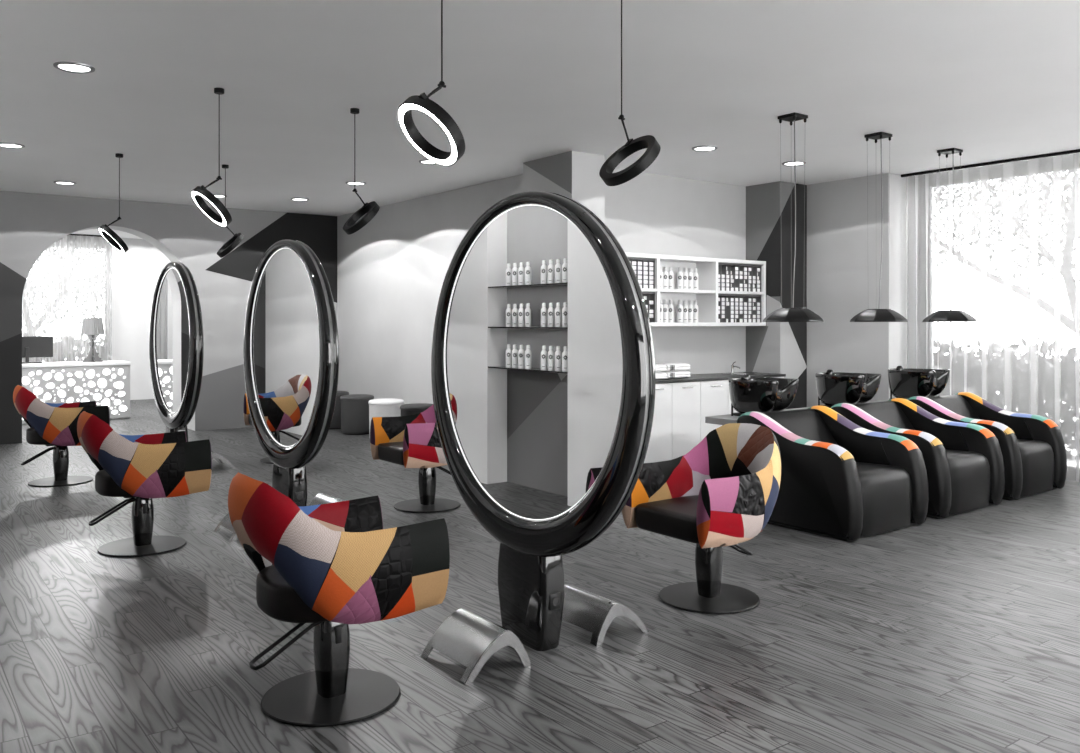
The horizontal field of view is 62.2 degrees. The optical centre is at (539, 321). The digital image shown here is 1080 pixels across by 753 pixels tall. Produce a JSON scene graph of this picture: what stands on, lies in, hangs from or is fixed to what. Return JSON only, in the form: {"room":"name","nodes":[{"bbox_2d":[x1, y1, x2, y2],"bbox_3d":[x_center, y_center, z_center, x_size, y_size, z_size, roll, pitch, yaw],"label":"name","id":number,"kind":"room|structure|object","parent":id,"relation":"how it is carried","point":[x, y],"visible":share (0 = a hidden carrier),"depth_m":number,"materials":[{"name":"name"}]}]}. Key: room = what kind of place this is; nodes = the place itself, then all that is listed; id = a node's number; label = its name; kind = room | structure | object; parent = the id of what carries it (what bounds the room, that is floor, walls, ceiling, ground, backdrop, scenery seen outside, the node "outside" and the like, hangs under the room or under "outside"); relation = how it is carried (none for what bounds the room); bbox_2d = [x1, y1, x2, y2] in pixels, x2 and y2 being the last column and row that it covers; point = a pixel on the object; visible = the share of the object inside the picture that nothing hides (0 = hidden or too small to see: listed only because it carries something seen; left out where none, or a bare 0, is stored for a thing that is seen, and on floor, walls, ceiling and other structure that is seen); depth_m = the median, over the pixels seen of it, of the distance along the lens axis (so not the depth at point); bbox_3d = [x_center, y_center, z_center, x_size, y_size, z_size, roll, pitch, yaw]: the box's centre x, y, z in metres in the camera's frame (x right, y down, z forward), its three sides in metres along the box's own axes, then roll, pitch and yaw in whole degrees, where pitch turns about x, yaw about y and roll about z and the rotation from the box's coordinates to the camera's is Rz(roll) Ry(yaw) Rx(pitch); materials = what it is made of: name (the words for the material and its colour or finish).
{"room":"salon","nodes":[
{"label":"salon","id":0,"kind":"room"},
{"bbox_2d":[69,235,169,399],"bbox_3d":[-8.452,-0.055,17.654,8.800,3.210,0.200,0,0,-37],"label":"wall","id":1,"kind":"structure","parent":0,"point":[135,273],"depth_m":17.82,"materials":[{"name":"paint"}]},
{"bbox_2d":[58,243,106,360],"bbox_3d":[-9.753,0.025,16.681,3.150,3.050,0.080,0,0,-37],"label":"window","id":2,"kind":"structure","parent":1,"relation":"in","point":[58,243],"depth_m":17.56,"materials":[{"name":"grey"}]},
{"bbox_2d":[0,191,336,444],"bbox_3d":[-5.405,-0.055,12.659,6.300,3.210,0.450,0,0,-37],"label":"wall","id":3,"kind":"structure","parent":0,"point":[30,223],"depth_m":12.77,"materials":[{"name":"paint"}]},
{"bbox_2d":[337,174,522,403],"bbox_3d":[-1.333,-0.055,11.938,0.440,3.210,5.580,0,0,-37],"label":"wall","id":4,"kind":"structure","parent":0,"point":[391,271],"depth_m":12.44,"materials":[{"name":"paint"}]},
{"bbox_2d":[0,399,1079,752],"bbox_3d":[-2.355,1.610,9.289,12.550,0.120,20.900,0,0,-37],"label":"floor","id":5,"kind":"structure","parent":0,"point":[960,632],"depth_m":4.37,"materials":[{"name":"grey wood"}]},
{"bbox_2d":[13,385,109,486],"bbox_3d":[-4.654,1.073,8.669,0.776,0.955,0.686,0,0,-37],"label":"salon chair","id":6,"kind":"object","parent":5,"relation":"on","point":[50,424],"visible":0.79,"depth_m":8.43,"materials":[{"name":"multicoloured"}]},
{"bbox_2d":[22,360,130,424],"bbox_3d":[-7.864,1.097,13.898,2.665,0.906,0.720,0,0,-37],"label":"reception desk","id":7,"kind":"object","parent":5,"relation":"on","point":[105,382],"visible":0.64,"depth_m":14.02,"materials":[{"name":"white paint"}]},
{"bbox_2d":[22,336,52,363],"bbox_3d":[-8.014,0.434,13.923,0.775,0.420,0.200,0,0,-37],"label":"monitor","id":8,"kind":"object","parent":7,"relation":"on","point":[32,346],"visible":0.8,"depth_m":14.00,"materials":[{"name":"plastic"}]},
{"bbox_2d":[81,318,104,361],"bbox_3d":[-7.199,0.289,14.408,0.351,0.710,0.351,0,0,-37],"label":"table lamp","id":9,"kind":"object","parent":7,"relation":"on","point":[91,327],"visible":1,"depth_m":14.34,"materials":[{"name":"grey plastic"}]},
{"bbox_2d":[77,411,211,556],"bbox_3d":[-2.748,1.073,6.161,0.776,0.955,0.686,0,0,-37],"label":"salon chair","id":10,"kind":"object","parent":5,"relation":"on","point":[140,469],"visible":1,"depth_m":5.97,"materials":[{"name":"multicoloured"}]},
{"bbox_2d":[149,262,203,441],"bbox_3d":[-3.828,0.461,9.411,0.163,2.179,1.703,0,0,-37],"label":"mirror","id":11,"kind":"object","parent":5,"relation":"on","point":[176,338],"visible":0.94,"depth_m":9.25,"materials":[{"name":"grey mirror"}]},
{"bbox_2d":[154,268,189,412],"bbox_3d":[-3.856,0.192,9.391,0.012,1.538,1.495,0,0,-37],"label":"mirror glass","id":12,"kind":"object","parent":11,"relation":"attached to","point":[172,289],"depth_m":9.37,"materials":[{"name":"silver metal"}]},
{"bbox_2d":[212,451,233,467],"bbox_3d":[-3.501,1.457,9.556,0.345,0.186,0.396,0,0,-37],"label":"footrest","id":13,"kind":"object","parent":5,"relation":"on","point":[219,458],"visible":0.41,"depth_m":9.44,"materials":[{"name":"silver metal"}]},
{"bbox_2d":[214,513,237,541],"bbox_3d":[-2.157,1.457,6.565,0.345,0.186,0.396,0,0,-37],"label":"footrest","id":14,"kind":"object","parent":5,"relation":"on","point":[225,522],"visible":0.18,"depth_m":6.54,"materials":[{"name":"silver metal"}]},
{"bbox_2d":[243,394,273,463],"bbox_3d":[-2.840,1.073,10.050,0.776,0.955,0.686,0,0,-37],"label":"salon chair","id":15,"kind":"object","parent":5,"relation":"on","point":[247,418],"visible":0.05,"depth_m":10.03,"materials":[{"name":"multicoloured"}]},
{"bbox_2d":[243,240,338,506],"bbox_3d":[-1.930,0.461,6.872,0.163,2.179,1.703,0,0,-37],"label":"mirror","id":16,"kind":"object","parent":5,"relation":"on","point":[291,345],"visible":1,"depth_m":6.72,"materials":[{"name":"grey mirror"}]},
{"bbox_2d":[251,248,319,446],"bbox_3d":[-1.958,0.192,6.852,0.012,1.538,1.495,0,0,-37],"label":"mirror glass","id":17,"kind":"object","parent":16,"relation":"attached to","point":[285,345],"depth_m":6.82,"materials":[{"name":"silver metal"}]},
{"bbox_2d":[309,492,343,505],"bbox_3d":[-1.607,1.457,7.039,0.345,0.186,0.396,0,0,-37],"label":"footrest","id":18,"kind":"object","parent":5,"relation":"on","point":[320,498],"visible":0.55,"depth_m":7.02,"materials":[{"name":"silver metal"}]},
{"bbox_2d":[228,472,449,726],"bbox_3d":[-0.871,1.073,3.692,0.776,0.955,0.686,0,0,-37],"label":"salon chair","id":19,"kind":"object","parent":5,"relation":"on","point":[331,567],"visible":1,"depth_m":3.50,"materials":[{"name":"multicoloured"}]},
{"bbox_2d":[330,391,348,428],"bbox_3d":[-3.035,1.282,13.113,0.464,0.536,0.464,0,0,-37],"label":"stool","id":20,"kind":"object","parent":5,"relation":"on","point":[336,420],"visible":0.34,"depth_m":12.93,"materials":[{"name":"fabric"}]},
{"bbox_2d":[340,394,373,434],"bbox_3d":[-2.544,1.282,12.456,0.464,0.536,0.464,0,0,-37],"label":"stool","id":21,"kind":"object","parent":5,"relation":"on","point":[354,407],"visible":0.94,"depth_m":12.26,"materials":[{"name":"fabric"}]},
{"bbox_2d":[368,398,403,436],"bbox_3d":[-2.017,1.282,11.751,0.464,0.536,0.464,0,0,-37],"label":"stool","id":22,"kind":"object","parent":5,"relation":"on","point":[387,407],"visible":0.44,"depth_m":11.56,"materials":[{"name":"leather"}]},
{"bbox_2d":[370,405,460,512],"bbox_3d":[-0.938,1.073,7.539,0.776,0.955,0.686,0,0,-37],"label":"salon chair","id":23,"kind":"object","parent":5,"relation":"on","point":[412,441],"visible":0.59,"depth_m":7.46,"materials":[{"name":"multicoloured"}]},
{"bbox_2d":[400,403,432,415],"bbox_3d":[-1.496,1.282,11.054,0.464,0.536,0.464,0,0,-37],"label":"stool","id":24,"kind":"object","parent":5,"relation":"on","point":[413,408],"visible":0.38,"depth_m":10.86,"materials":[{"name":"fabric"}]},
{"bbox_2d":[420,608,530,683],"bbox_3d":[-0.297,1.457,4.085,0.345,0.186,0.396,0,0,-37],"label":"footrest","id":25,"kind":"object","parent":5,"relation":"on","point":[466,637],"visible":1,"depth_m":4.00,"materials":[{"name":"metal"}]},
{"bbox_2d":[431,191,655,650],"bbox_3d":[-0.053,0.461,4.361,0.163,2.179,1.703,0,0,-37],"label":"mirror","id":26,"kind":"object","parent":5,"relation":"on","point":[543,380],"visible":1,"depth_m":4.21,"materials":[{"name":"black paint"}]},
{"bbox_2d":[444,204,622,519],"bbox_3d":[-0.081,0.192,4.340,0.012,1.538,1.495,0,0,-37],"label":"mirror glass","id":27,"kind":"object","parent":26,"relation":"attached to","point":[533,366],"depth_m":4.27,"materials":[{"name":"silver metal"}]},
{"bbox_2d":[552,597,559,605],"bbox_3d":[0.075,1.312,4.200,0.044,0.044,0.004,0,0,-37],"label":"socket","id":28,"kind":"object","parent":26,"relation":"attached to","point":[555,600],"depth_m":4.20,"materials":[{"name":"black"}]},
{"bbox_2d":[562,584,648,646],"bbox_3d":[0.288,1.457,4.529,0.345,0.186,0.396,0,0,-37],"label":"footrest","id":29,"kind":"object","parent":5,"relation":"on","point":[594,613],"visible":0.89,"depth_m":4.40,"materials":[{"name":"silver metal"}]},
{"bbox_2d":[644,383,671,462],"bbox_3d":[1.041,1.094,9.463,0.438,0.912,0.617,0,0,-37],"label":"base cabinet","id":30,"kind":"object","parent":5,"relation":"on","point":[659,449],"visible":0.38,"depth_m":9.28,"materials":[{"name":"white paint"}]},
{"bbox_2d":[672,382,699,458],"bbox_3d":[1.390,1.094,9.724,0.428,0.912,0.617,0,0,-37],"label":"base cabinet","id":31,"kind":"object","parent":5,"relation":"on","point":[685,395],"visible":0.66,"depth_m":9.49,"materials":[{"name":"white paint"}]},
{"bbox_2d":[622,423,780,613],"bbox_3d":[0.957,1.073,5.029,0.776,0.955,0.686,0,0,-37],"label":"salon chair","id":32,"kind":"object","parent":5,"relation":"on","point":[724,491],"visible":0.98,"depth_m":4.96,"materials":[{"name":"multicoloured patchwork leather"},{"name":"black leather"},{"name":"black metal"}]},
{"bbox_2d":[699,380,727,441],"bbox_3d":[1.738,1.094,9.984,0.438,0.912,0.617,0,0,-37],"label":"base cabinet","id":33,"kind":"object","parent":5,"relation":"on","point":[713,394],"visible":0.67,"depth_m":9.73,"materials":[{"name":"white paint"}]},
{"bbox_2d":[728,381,736,413],"bbox_3d":[2.107,1.094,10.260,0.478,0.912,0.617,0,0,-37],"label":"base cabinet","id":34,"kind":"object","parent":5,"relation":"on","point":[729,400],"visible":0.08,"depth_m":9.91,"materials":[{"name":"white paint"}]},
{"bbox_2d":[705,400,887,425],"bbox_3d":[2.817,1.173,8.357,3.280,0.755,0.385,0,0,-37],"label":"ledge","id":35,"kind":"object","parent":5,"relation":"on","point":[722,420],"visible":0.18,"depth_m":7.46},
{"bbox_2d":[728,374,798,415],"bbox_3d":[1.851,0.622,7.512,0.470,0.346,0.552,0,0,-37],"label":"basin","id":36,"kind":"object","parent":35,"relation":"on","point":[747,393],"visible":0.95,"depth_m":7.37,"materials":[{"name":"ceramic"}]},
{"bbox_2d":[815,369,880,407],"bbox_3d":[2.814,0.622,8.245,0.470,0.346,0.552,0,0,-37],"label":"basin","id":37,"kind":"object","parent":35,"relation":"on","point":[833,388],"visible":0.93,"depth_m":8.10,"materials":[{"name":"ceramic"}]},
{"bbox_2d":[888,366,949,399],"bbox_3d":[3.769,0.622,8.971,0.470,0.346,0.552,0,0,-37],"label":"basin","id":38,"kind":"object","parent":35,"relation":"on","point":[905,383],"visible":0.88,"depth_m":8.83,"materials":[{"name":"ceramic"}]},
{"bbox_2d":[736,405,928,540],"bbox_3d":[2.245,1.126,6.968,1.040,0.848,1.116,0,0,-37],"label":"chair","id":39,"kind":"object","parent":5,"relation":"on","point":[841,479],"visible":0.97,"depth_m":6.62,"materials":[{"name":"black leather"}]},
{"bbox_2d":[831,398,1004,518],"bbox_3d":[3.204,1.126,7.697,1.040,0.848,1.116,0,0,-37],"label":"chair","id":40,"kind":"object","parent":5,"relation":"on","point":[964,464],"visible":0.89,"depth_m":7.48,"materials":[{"name":"black leather"}]},
{"bbox_2d":[907,392,1066,499],"bbox_3d":[4.155,1.126,8.421,1.040,0.848,1.116,0,0,-37],"label":"chair","id":41,"kind":"object","parent":5,"relation":"on","point":[1033,450],"visible":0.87,"depth_m":8.21,"materials":[{"name":"black leather"}]},
{"bbox_3d":[0.713,1.094,9.218,0.378,0.912,0.617,0,0,-37],"label":"base cabinet","id":42,"kind":"object","parent":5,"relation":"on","visible":0},
{"bbox_2d":[655,372,785,383],"bbox_3d":[1.615,0.623,9.903,2.705,0.030,0.601,0,0,-37],"label":"countertop","id":43,"kind":"structure","parent":42,"relation":"on","point":[712,376],"depth_m":9.82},
{"bbox_2d":[655,372,666,379],"bbox_3d":[1.134,0.568,9.424,0.340,0.080,0.242,0,0,-37],"label":"folded towel","id":44,"kind":"object","parent":43,"relation":"on","point":[658,375],"visible":0.2,"depth_m":9.39,"materials":[{"name":"grey fabric"}]},
{"bbox_2d":[655,364,666,371],"bbox_3d":[1.134,0.488,9.424,0.340,0.080,0.242,0,0,-37],"label":"folded towel","id":45,"kind":"object","parent":44,"relation":"on","point":[658,367],"visible":0.2,"depth_m":9.39,"materials":[{"name":"grey fabric"}]},
{"bbox_2d":[665,371,689,378],"bbox_3d":[1.420,0.568,9.650,0.340,0.080,0.242,0,0,-37],"label":"folded towel","id":46,"kind":"object","parent":43,"relation":"on","point":[670,374],"visible":0.62,"depth_m":9.56,"materials":[{"name":"grey fabric"}]},
{"bbox_2d":[663,363,690,371],"bbox_3d":[1.420,0.488,9.650,0.340,0.080,0.242,0,0,-37],"label":"folded towel","id":47,"kind":"object","parent":46,"relation":"on","point":[670,366],"visible":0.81,"depth_m":9.57,"materials":[{"name":"grey fabric"}]},
{"bbox_2d":[721,372,770,374],"bbox_3d":[2.407,0.603,10.476,0.520,0.008,0.360,0,0,-37],"label":"sink","id":48,"kind":"object","parent":43,"relation":"in","point":[735,373],"visible":0.9,"depth_m":10.54,"materials":[{"name":"silver metal"}]},
{"bbox_2d":[0,0,1079,238],"bbox_3d":[-2.355,-1.735,9.289,12.550,0.150,20.900,0,0,-37],"label":"ceiling","id":49,"kind":"structure","parent":0,"point":[524,80],"depth_m":6.45,"materials":[{"name":"paint"}]},
{"bbox_2d":[0,142,24,148],"bbox_3d":[-4.971,-1.653,8.395,0.244,0.014,0.244,0,0,-37],"label":"recessed light","id":50,"kind":"object","parent":49,"relation":"in","point":[2,144],"visible":1,"depth_m":8.39,"materials":[{"name":"white"}]},
{"bbox_2d":[54,181,75,184],"bbox_3d":[-5.655,-1.653,10.655,0.244,0.014,0.244,0,0,-37],"label":"recessed light","id":51,"kind":"object","parent":49,"relation":"in","point":[56,182],"visible":1,"depth_m":10.64,"materials":[{"name":"white"}]},
{"bbox_2d":[53,61,94,73],"bbox_3d":[-3.031,-1.653,5.825,0.244,0.014,0.244,0,0,-37],"label":"recessed light","id":52,"kind":"object","parent":49,"relation":"in","point":[73,67],"visible":1,"depth_m":5.82,"materials":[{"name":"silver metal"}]},
{"bbox_2d":[69,234,102,236],"bbox_3d":[-9.604,-1.645,16.230,3.550,0.030,0.030,0,0,-37],"label":"rail","id":53,"kind":"object","parent":49,"relation":"attached to","point":[69,234],"visible":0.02,"depth_m":16.95,"materials":[{"name":"black metal"}]},
{"bbox_2d":[22,235,111,361],"bbox_3d":[-9.611,-0.046,16.221,3.408,3.163,0.095,0,0,-37],"label":"sheer curtain","id":54,"kind":"object","parent":53,"relation":"hanging from","point":[77,306],"visible":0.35,"depth_m":16.80,"materials":[{"name":"fabric"}]},
{"bbox_2d":[98,153,128,253],"bbox_3d":[-4.199,-1.169,8.809,0.267,0.981,0.332,0,0,-37],"label":"pendant lamp","id":55,"kind":"object","parent":49,"relation":"hanging from","point":[108,234],"visible":1,"depth_m":8.81,"materials":[{"name":"black metal"}]},
{"bbox_2d":[191,88,231,226],"bbox_3d":[-2.327,-1.169,6.338,0.267,0.981,0.332,0,0,-37],"label":"pendant lamp","id":56,"kind":"object","parent":49,"relation":"hanging from","point":[225,219],"visible":1,"depth_m":6.34,"materials":[{"name":"black metal"}]},
{"bbox_2d":[192,191,225,225],"bbox_3d":[-2.338,-0.801,6.330,0.224,0.232,0.318,0,0,-37],"label":"diffuser","id":57,"kind":"object","parent":56,"relation":"attached to","point":[197,196],"depth_m":6.33,"materials":[{"name":"white"}]},
{"bbox_2d":[217,164,243,257],"bbox_3d":[-3.284,-1.169,9.494,0.267,0.981,0.332,0,0,-37],"label":"pendant lamp","id":58,"kind":"object","parent":49,"relation":"hanging from","point":[232,243],"visible":0.95,"depth_m":9.44,"materials":[{"name":"black metal"}]},
{"bbox_2d":[291,198,308,200],"bbox_3d":[-3.243,-1.653,12.083,0.244,0.014,0.244,0,0,-37],"label":"recessed light","id":59,"kind":"object","parent":49,"relation":"in","point":[294,199],"visible":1,"depth_m":12.09,"materials":[{"name":"white"}]},
{"bbox_2d":[346,181,365,185],"bbox_3d":[-2.199,-1.653,10.692,0.244,0.014,0.244,0,0,-37],"label":"recessed light","id":60,"kind":"object","parent":49,"relation":"in","point":[351,182],"visible":0.94,"depth_m":10.70,"materials":[{"name":"white"}]},
{"bbox_2d":[343,108,379,234],"bbox_3d":[-1.399,-1.169,7.007,0.267,0.981,0.332,0,0,-37],"label":"pendant lamp","id":61,"kind":"object","parent":49,"relation":"hanging from","point":[351,226],"visible":1,"depth_m":6.97,"materials":[{"name":"black metal"}]},
{"bbox_2d":[419,159,434,164],"bbox_3d":[-1.131,-1.653,9.255,0.244,0.014,0.244,0,0,-37],"label":"recessed light","id":62,"kind":"object","parent":49,"relation":"in","point":[426,161],"visible":0.6,"depth_m":9.29,"materials":[{"name":"white"}]},
{"bbox_2d":[397,0,464,165],"bbox_3d":[-0.467,-1.169,3.833,0.267,0.981,0.332,0,0,-37],"label":"pendant lamp","id":63,"kind":"object","parent":49,"relation":"hanging from","point":[421,103],"visible":1,"depth_m":3.81,"materials":[{"name":"black metal"}]},
{"bbox_2d":[399,104,456,164],"bbox_3d":[-0.479,-0.801,3.825,0.224,0.232,0.318,0,0,-37],"label":"diffuser","id":64,"kind":"object","parent":63,"relation":"attached to","point":[435,112],"depth_m":3.84,"materials":[{"name":"white"}]},
{"bbox_2d":[599,0,660,185],"bbox_3d":[0.453,-1.169,4.521,0.267,0.981,0.332,0,0,-37],"label":"pendant lamp","id":65,"kind":"object","parent":49,"relation":"hanging from","point":[606,173],"visible":1,"depth_m":4.49,"materials":[{"name":"black metal"}]},
{"bbox_2d":[692,146,717,151],"bbox_3d":[1.572,-1.653,8.541,0.244,0.014,0.244,0,0,-37],"label":"recessed light","id":66,"kind":"object","parent":49,"relation":"in","point":[697,148],"visible":1,"depth_m":8.54,"materials":[{"name":"white"}]},
{"bbox_2d":[763,112,823,321],"bbox_3d":[2.034,-0.830,7.201,0.459,1.660,0.459,0,0,-37],"label":"dome pendant lamp","id":67,"kind":"object","parent":49,"relation":"hanging from","point":[793,314],"visible":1,"depth_m":7.10,"materials":[{"name":"black metal"}]},
{"bbox_2d":[782,161,805,165],"bbox_3d":[2.651,-1.653,9.348,0.244,0.014,0.244,0,0,-37],"label":"recessed light","id":68,"kind":"object","parent":49,"relation":"in","point":[790,163],"visible":0.97,"depth_m":9.35,"materials":[{"name":"white"}]},
{"bbox_2d":[850,132,907,321],"bbox_3d":[2.995,-0.830,7.919,0.459,1.660,0.459,0,0,-37],"label":"dome pendant lamp","id":69,"kind":"object","parent":49,"relation":"hanging from","point":[868,315],"visible":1,"depth_m":7.82,"materials":[{"name":"black metal"}]},
{"bbox_2d":[923,148,977,321],"bbox_3d":[3.956,-0.830,8.638,0.459,1.660,0.459,0,0,-37],"label":"dome pendant lamp","id":70,"kind":"object","parent":49,"relation":"hanging from","point":[950,315],"visible":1,"depth_m":8.54,"materials":[{"name":"black metal"}]},
{"bbox_2d":[901,149,1079,176],"bbox_3d":[6.120,-1.645,7.346,0.030,0.030,6.840,0,0,-37],"label":"rail","id":71,"kind":"object","parent":49,"relation":"attached to","point":[1076,150],"visible":1,"depth_m":9.23,"materials":[{"name":"black metal"}]},
{"bbox_2d":[906,168,972,395],"bbox_3d":[4.349,-0.412,9.710,0.095,2.415,0.747,0,0,-37],"label":"sheer curtain","id":72,"kind":"object","parent":71,"relation":"hanging from","point":[965,172],"depth_m":9.73,"materials":[{"name":"fabric"}]},
{"bbox_2d":[963,165,993,401],"bbox_3d":[4.609,-0.400,9.362,0.095,2.441,0.316,0,0,-37],"label":"sheer curtain","id":73,"kind":"object","parent":71,"relation":"hanging from","point":[984,170],"depth_m":9.34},
{"bbox_2d":[997,162,1017,412],"bbox_3d":[4.788,-0.353,9.123,0.095,2.532,0.200,0,0,-37],"label":"sheer curtain","id":74,"kind":"object","parent":71,"relation":"hanging from","point":[1007,185],"depth_m":9.14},
{"bbox_2d":[1027,158,1048,415],"bbox_3d":[4.965,-0.348,8.885,0.095,2.544,0.199,0,0,-37],"label":"sheer curtain","id":75,"kind":"object","parent":71,"relation":"hanging from","point":[1033,164],"depth_m":8.91,"materials":[{"name":"fabric"}]},
{"bbox_2d":[1046,152,1079,482],"bbox_3d":[5.103,-0.043,8.700,0.095,3.153,0.300,0,0,-37],"label":"sheer curtain","id":76,"kind":"object","parent":71,"relation":"hanging from","point":[1056,160],"depth_m":8.69,"materials":[{"name":"fabric"}]},
{"bbox_2d":[523,151,604,223],"bbox_3d":[0.236,-0.055,9.122,0.420,3.210,0.810,0,0,-37],"label":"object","id":77,"kind":"structure","parent":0,"point":[574,175],"depth_m":8.84,"materials":[{"name":"paint"}]},
{"bbox_2d":[605,169,745,373],"bbox_3d":[1.341,-0.055,10.266,2.720,3.210,0.300,0,0,-37],"label":"wall","id":78,"kind":"structure","parent":0,"point":[648,213],"depth_m":10.35,"materials":[{"name":"paint"}]},
{"bbox_2d":[625,252,765,325],"bbox_3d":[1.530,-0.340,10.019,2.688,0.773,0.318,0,0,-37],"label":"wall shelf unit","id":79,"kind":"object","parent":78,"relation":"attached to","point":[707,295],"visible":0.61,"depth_m":10.27,"materials":[{"name":"white paint"}]},
{"bbox_2d":[660,267,662,288],"bbox_3d":[1.318,-0.484,9.836,0.068,0.251,0.069,0,0,12],"label":"bottle","id":80,"kind":"object","parent":79,"relation":"on","point":[661,272],"visible":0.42,"depth_m":9.80,"materials":[{"name":"white plastic"}]},
{"bbox_2d":[660,300,662,321],"bbox_3d":[1.318,-0.120,9.836,0.068,0.251,0.069,0,0,7],"label":"bottle","id":81,"kind":"object","parent":79,"relation":"on","point":[661,305],"visible":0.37,"depth_m":9.80,"materials":[{"name":"white plastic"}]},
{"bbox_2d":[663,267,667,288],"bbox_3d":[1.384,-0.484,9.886,0.068,0.251,0.069,0,0,4],"label":"bottle","id":82,"kind":"object","parent":79,"relation":"on","point":[665,273],"visible":0.9,"depth_m":9.86,"materials":[{"name":"white plastic"}]},
{"bbox_2d":[663,300,667,321],"bbox_3d":[1.384,-0.120,9.886,0.068,0.251,0.069,0,0,14],"label":"bottle","id":83,"kind":"object","parent":79,"relation":"on","point":[665,306],"visible":0.8,"depth_m":9.86,"materials":[{"name":"white plastic"}]},
{"bbox_2d":[668,300,673,321],"bbox_3d":[1.451,-0.120,9.936,0.068,0.251,0.069,0,0,13],"label":"bottle","id":84,"kind":"object","parent":79,"relation":"on","point":[670,306],"visible":0.84,"depth_m":9.91,"materials":[{"name":"white plastic"}]},
{"bbox_2d":[668,267,673,288],"bbox_3d":[1.451,-0.484,9.936,0.068,0.251,0.069,0,0,14],"label":"bottle","id":85,"kind":"object","parent":79,"relation":"on","point":[670,273],"visible":0.87,"depth_m":9.91,"materials":[{"name":"white plastic"}]},
{"bbox_2d":[677,300,682,321],"bbox_3d":[1.565,-0.120,10.021,0.068,0.251,0.069,0,0,8],"label":"bottle","id":86,"kind":"object","parent":79,"relation":"on","point":[679,306],"visible":0.89,"depth_m":9.99,"materials":[{"name":"white plastic"}]},
{"bbox_2d":[677,268,682,288],"bbox_3d":[1.565,-0.484,10.021,0.068,0.251,0.069,0,0,6],"label":"bottle","id":87,"kind":"object","parent":79,"relation":"on","point":[679,274],"visible":0.93,"depth_m":9.99,"materials":[{"name":"white plastic"}]},
{"bbox_2d":[683,300,687,321],"bbox_3d":[1.632,-0.120,10.071,0.068,0.251,0.069,0,0,1],"label":"bottle","id":88,"kind":"object","parent":79,"relation":"on","point":[685,307],"visible":0.86,"depth_m":10.04,"materials":[{"name":"white plastic"}]},
{"bbox_2d":[683,268,687,289],"bbox_3d":[1.632,-0.484,10.071,0.068,0.251,0.069,0,0,8],"label":"bottle","id":89,"kind":"object","parent":79,"relation":"on","point":[685,274],"visible":0.94,"depth_m":10.04,"materials":[{"name":"white plastic"}]},
{"bbox_2d":[688,268,692,289],"bbox_3d":[1.698,-0.484,10.121,0.068,0.251,0.069,0,0,14],"label":"bottle","id":90,"kind":"object","parent":79,"relation":"on","point":[690,274],"visible":0.86,"depth_m":10.09,"materials":[{"name":"white plastic"}]},
{"bbox_2d":[688,300,692,321],"bbox_3d":[1.698,-0.120,10.121,0.068,0.251,0.069,0,0,13],"label":"bottle","id":91,"kind":"object","parent":79,"relation":"on","point":[690,307],"visible":0.83,"depth_m":10.09,"materials":[{"name":"white plastic"}]},
{"bbox_2d":[693,268,697,289],"bbox_3d":[1.765,-0.484,10.171,0.068,0.251,0.069,0,0,6],"label":"bottle","id":92,"kind":"object","parent":79,"relation":"on","point":[695,274],"visible":0.88,"depth_m":10.14,"materials":[{"name":"white plastic"}]},
{"bbox_2d":[693,300,697,321],"bbox_3d":[1.765,-0.120,10.171,0.068,0.251,0.069,0,0,11],"label":"bottle","id":93,"kind":"object","parent":79,"relation":"on","point":[695,306],"visible":0.85,"depth_m":10.14,"materials":[{"name":"white plastic"}]},
{"bbox_2d":[746,181,806,408],"bbox_3d":[2.790,-0.055,11.024,0.510,3.210,0.820,0,0,-37],"label":"pillar","id":94,"kind":"structure","parent":0,"point":[775,347],"depth_m":10.71,"materials":[{"name":"paint"}]},
{"bbox_2d":[807,173,924,406],"bbox_3d":[3.906,-0.055,10.667,0.870,3.210,1.090,0,0,-37],"label":"wall","id":95,"kind":"structure","parent":0,"point":[844,244],"depth_m":10.31,"materials":[{"name":"paint"}]},
{"bbox_2d":[924,162,1075,473],"bbox_3d":[6.548,-0.039,7.676,0.080,3.178,6.855,0,0,-37],"label":"window","id":96,"kind":"structure","parent":95,"relation":"in","point":[1065,166],"depth_m":10.35,"materials":[{"name":"grey"}]},
{"bbox_2d":[920,158,1073,181],"bbox_3d":[6.662,-1.645,7.514,0.230,0.030,7.260,0,0,-37],"label":"wall","id":97,"kind":"structure","parent":0,"point":[1067,160],"depth_m":9.65,"materials":[{"name":"paint"}]},
{"label":"outside","id":98,"kind":"structure","parent":0,"visible":0},
{"bbox_2d":[971,360,1075,466],"bbox_3d":[12.221,1.735,25.365,30.050,0.130,54.000,0,0,-37],"label":"garden","id":99,"kind":"object","parent":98,"point":[1070,462],"depth_m":11.03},
{"bbox_2d":[933,170,1075,333],"bbox_3d":[7.140,-1.235,12.859,2.877,5.838,6.046,0,0,-26],"label":"tree","id":100,"kind":"object","parent":99,"relation":"on","point":[1069,211],"visible":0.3,"depth_m":12.66,"materials":[{"name":"grey plant"}]},
{"bbox_2d":[933,335,1075,458],"bbox_3d":[7.381,0.980,9.991,1.169,1.770,11.608,0,0,-37],"label":"hedge","id":101,"kind":"object","parent":99,"relation":"on","point":[1022,368],"visible":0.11,"depth_m":11.44,"materials":[{"name":"grey plant"}]},
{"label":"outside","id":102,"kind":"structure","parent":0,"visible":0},
{"bbox_3d":[-19.381,1.735,22.537,23.940,0.130,20.690,0,0,-37],"label":"yard","id":103,"kind":"structure","parent":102,"visible":0},
{"bbox_2d":[29,247,104,335],"bbox_3d":[-11.364,-1.222,20.197,4.074,5.806,2.608,0,0,-28],"label":"tree","id":104,"kind":"object","parent":103,"relation":"on","point":[58,247],"visible":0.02,"depth_m":20.52,"materials":[{"name":"grey plant"}]},
{"bbox_2d":[33,336,101,361],"bbox_3d":[-11.463,0.958,17.852,7.445,1.780,0.967,0,0,-37],"label":"hedge","id":105,"kind":"object","parent":103,"relation":"on","point":[63,336],"visible":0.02,"depth_m":19.11,"materials":[{"name":"grey plant"}]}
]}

